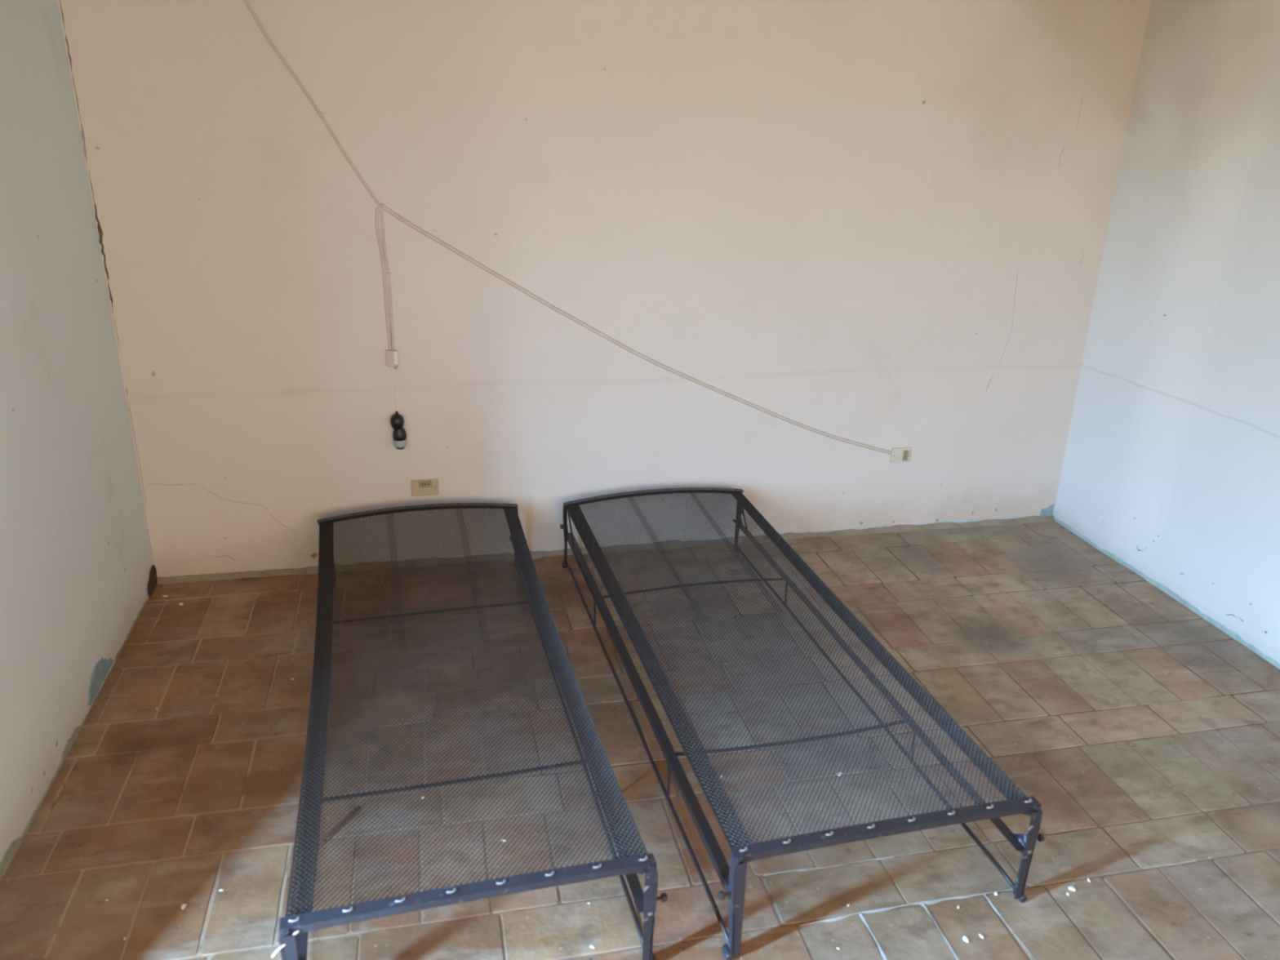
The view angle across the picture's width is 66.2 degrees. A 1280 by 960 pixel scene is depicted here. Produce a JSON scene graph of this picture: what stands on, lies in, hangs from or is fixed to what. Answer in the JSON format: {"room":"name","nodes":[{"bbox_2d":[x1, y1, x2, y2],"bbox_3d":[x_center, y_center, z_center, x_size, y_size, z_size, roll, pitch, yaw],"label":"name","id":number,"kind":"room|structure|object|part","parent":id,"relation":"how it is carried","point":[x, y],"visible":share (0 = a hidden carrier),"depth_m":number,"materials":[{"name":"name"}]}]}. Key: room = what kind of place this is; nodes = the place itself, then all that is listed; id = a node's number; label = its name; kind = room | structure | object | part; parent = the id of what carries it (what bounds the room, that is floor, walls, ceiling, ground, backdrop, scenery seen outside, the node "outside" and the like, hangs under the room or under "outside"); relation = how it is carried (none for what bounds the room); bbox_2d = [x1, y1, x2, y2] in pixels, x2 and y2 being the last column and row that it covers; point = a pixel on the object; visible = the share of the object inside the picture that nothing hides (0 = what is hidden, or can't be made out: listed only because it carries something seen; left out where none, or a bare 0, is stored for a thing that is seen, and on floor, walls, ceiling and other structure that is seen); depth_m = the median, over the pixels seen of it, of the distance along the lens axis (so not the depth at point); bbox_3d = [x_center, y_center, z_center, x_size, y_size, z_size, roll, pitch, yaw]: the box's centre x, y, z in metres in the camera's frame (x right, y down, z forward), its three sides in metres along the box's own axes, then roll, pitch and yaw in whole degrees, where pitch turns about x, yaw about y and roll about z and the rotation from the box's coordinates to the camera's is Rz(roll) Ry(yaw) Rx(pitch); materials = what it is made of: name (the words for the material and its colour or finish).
{"room":"bedroom","nodes":[
{"label":"bedroom","id":0,"kind":"room"},
{"bbox_2d":[0,0,157,881],"bbox_3d":[-1.552,-0.201,2.116,0.125,2.190,2.387,-3,22,-12],"label":"wall","id":1,"kind":"structure","parent":0,"point":[78,571],"depth_m":2.69,"materials":[{"name":"grey paint"}]},
{"bbox_2d":[57,0,1151,577],"bbox_3d":[0.041,-0.752,3.642,3.685,2.190,0.125,-3,22,-12],"label":"wall","id":2,"kind":"structure","parent":0,"point":[880,224],"depth_m":3.53,"materials":[{"name":"paint"}]},
{"bbox_2d":[244,0,378,204],"bbox_3d":[-1.089,-1.283,3.106,0.456,0.790,0.013,-3,22,-12],"label":"cable","id":3,"kind":"object","parent":2,"relation":"attached to","point":[318,113],"visible":1,"depth_m":3.14,"materials":[{"name":"white plastic"}]},
{"bbox_2d":[374,208,391,350],"bbox_3d":[-0.886,-0.687,3.387,0.026,0.487,0.009,-3,22,-12],"label":"cable","id":4,"kind":"object","parent":2,"relation":"attached to","point":[376,209],"visible":1,"depth_m":3.38,"materials":[{"name":"white plastic"}]},
{"bbox_2d":[380,209,394,350],"bbox_3d":[-0.869,-0.685,3.391,0.023,0.480,0.012,-3,22,-12],"label":"cable","id":5,"kind":"object","parent":2,"relation":"attached to","point":[388,273],"visible":1,"depth_m":3.38,"materials":[{"name":"white plastic"}]},
{"bbox_2d":[386,349,398,368],"bbox_3d":[-0.878,-0.426,3.479,0.040,0.068,0.024,-3,22,-12],"label":"switch box","id":6,"kind":"object","parent":2,"relation":"attached to","point":[392,357],"visible":1,"depth_m":3.47,"materials":[{"name":"beige plastic"}]},
{"bbox_3d":[-0.877,-0.327,3.530,0.006,0.188,0.004,-13,25,-32],"label":"cable","id":7,"kind":"object","parent":6,"relation":"hanging from","visible":0},
{"bbox_2d":[390,411,406,449],"bbox_3d":[-0.877,-0.181,3.565,0.054,0.143,0.049,-3,22,-12],"label":"socket","id":8,"kind":"object","parent":7,"relation":"hanging from","point":[397,420],"visible":1,"depth_m":3.55,"materials":[{"name":"black plastic"}]},
{"bbox_2d":[410,478,439,496],"bbox_3d":[-0.807,0.029,3.686,0.100,0.064,0.018,-3,22,-12],"label":"wall socket","id":9,"kind":"object","parent":2,"relation":"attached to","point":[420,487],"visible":1,"depth_m":3.68,"materials":[{"name":"plastic"}]},
{"bbox_2d":[156,515,1055,584],"bbox_3d":[0.033,0.267,3.958,3.682,0.026,0.046,-3,22,-12],"label":"trim","id":10,"kind":"structure","parent":2,"relation":"attached to","point":[896,528],"depth_m":3.94,"materials":[{"name":"beige paint"}]},
{"bbox_2d":[377,203,892,454],"bbox_3d":[0.087,-0.516,3.678,2.003,1.003,0.015,-3,22,-12],"label":"cable","id":11,"kind":"object","parent":2,"relation":"attached to","point":[383,206],"visible":1,"depth_m":3.63,"materials":[{"name":"white plastic"}]},
{"bbox_2d":[889,447,911,462],"bbox_3d":[1.079,-0.104,4.065,0.082,0.062,0.018,-3,22,-12],"label":"wall socket","id":12,"kind":"object","parent":2,"relation":"attached to","point":[899,454],"visible":1,"depth_m":4.06,"materials":[{"name":"beige plastic"}]},
{"bbox_2d":[0,520,1279,959],"bbox_3d":[0.534,1.134,1.786,3.922,0.010,5.017,-3,22,-12],"label":"floor","id":13,"kind":"structure","parent":0,"point":[1145,735],"depth_m":2.63,"materials":[{"name":"tile"}]},
{"bbox_2d":[181,903,186,909],"bbox_3d":[-1.009,0.942,2.169,0.010,0.003,0.016,1,21,-1],"label":"flake","id":14,"kind":"object","parent":13,"relation":"on","point":[183,906],"visible":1,"depth_m":2.17,"materials":[{"name":"white"}]},
{"bbox_2d":[313,805,360,848],"bbox_3d":[-0.746,0.852,2.411,0.008,0.006,0.168,11,23,24],"label":"rod","id":15,"kind":"object","parent":13,"relation":"on","point":[358,806],"visible":0.55,"depth_m":2.42,"materials":[{"name":"brown metal"}]},
{"bbox_2d":[271,502,667,959],"bbox_3d":[-0.567,0.564,2.770,0.779,0.296,1.940,-4,22,-14],"label":"frame","id":16,"kind":"object","parent":13,"relation":"on","point":[294,946],"visible":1,"depth_m":2.36,"materials":[{"name":"metal"}]},
{"bbox_3d":[-0.648,0.932,1.835,0.028,0.254,0.025,-4,22,-14],"label":"leg","id":17,"kind":"part","parent":16,"relation":"part of","materials":[{"name":"metal"}]},
{"bbox_3d":[-0.884,0.604,2.695,0.024,0.025,1.896,-4,22,-14],"label":"rail","id":18,"kind":"part","parent":16,"relation":"part of","materials":[{"name":"metal"}]},
{"bbox_3d":[-0.238,0.556,2.862,0.024,0.025,1.896,-4,22,-14],"label":"rail","id":19,"kind":"part","parent":16,"relation":"part of","materials":[{"name":"metal"}]},
{"bbox_3d":[-0.230,0.656,2.904,0.011,0.016,1.900,-4,22,-14],"label":"rod","id":20,"kind":"part","parent":16,"relation":"part of","materials":[{"name":"paint"}]},
{"bbox_3d":[0.018,0.882,2.007,0.028,0.254,0.025,-4,22,-14],"label":"leg","id":21,"kind":"part","parent":16,"relation":"part of","materials":[{"name":"metal"}]},
{"bbox_2d":[560,487,1044,959],"bbox_3d":[0.293,0.509,2.968,0.766,0.296,1.930,-4,22,-14],"label":"frame","id":22,"kind":"object","parent":13,"relation":"on","point":[732,878],"visible":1,"depth_m":2.57,"materials":[{"name":"metal"}]},
{"bbox_3d":[-0.283,0.203,3.742,0.020,0.254,0.018,-4,22,-14],"label":"leg","id":23,"kind":"part","parent":22,"relation":"part of","materials":[{"name":"paint"}]},
{"bbox_3d":[-0.045,0.651,2.930,0.011,0.018,1.901,-4,22,-14],"label":"rod","id":24,"kind":"part","parent":22,"relation":"part of","materials":[{"name":"paint"}]},
{"bbox_3d":[-0.032,0.548,2.893,0.024,0.025,1.896,-4,22,-14],"label":"rail","id":25,"kind":"part","parent":22,"relation":"part of","materials":[{"name":"metal"}]},
{"bbox_3d":[0.198,0.877,2.032,0.028,0.254,0.025,-4,22,-14],"label":"leg","id":26,"kind":"part","parent":22,"relation":"part of","materials":[{"name":"metal"}]},
{"bbox_3d":[0.391,0.155,3.911,0.020,0.254,0.018,-4,22,-14],"label":"leg","id":27,"kind":"part","parent":22,"relation":"part of","materials":[{"name":"paint"}]},
{"bbox_3d":[0.625,0.602,3.097,0.011,0.016,1.900,-4,22,-14],"label":"rod","id":28,"kind":"part","parent":22,"relation":"part of","materials":[{"name":"paint"}]},
{"bbox_3d":[0.616,0.502,3.056,0.024,0.025,1.896,-4,22,-14],"label":"rail","id":29,"kind":"part","parent":22,"relation":"part of","materials":[{"name":"metal"}]},
{"bbox_3d":[0.864,0.829,2.199,0.028,0.254,0.025,-4,22,-14],"label":"leg","id":30,"kind":"part","parent":22,"relation":"part of","materials":[{"name":"metal"}]},
{"bbox_2d":[962,935,968,942],"bbox_3d":[0.708,0.998,2.134,0.012,0.004,0.018,-3,22,-12],"label":"flake","id":31,"kind":"object","parent":13,"relation":"on","point":[965,939],"visible":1,"depth_m":2.13,"materials":[{"name":"white"}]},
{"bbox_2d":[1067,886,1075,891],"bbox_3d":[1.003,0.949,2.280,0.018,0.004,0.012,18,27,37],"label":"flake","id":32,"kind":"object","parent":13,"relation":"on","point":[1071,888],"visible":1,"depth_m":2.28,"materials":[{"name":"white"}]},
{"bbox_2d":[1053,0,1279,669],"bbox_3d":[2.415,0.025,1.784,0.124,2.190,4.817,-3,22,-12],"label":"wall","id":33,"kind":"structure","parent":0,"point":[1171,470],"depth_m":3.51,"materials":[{"name":"paint"}]}
]}

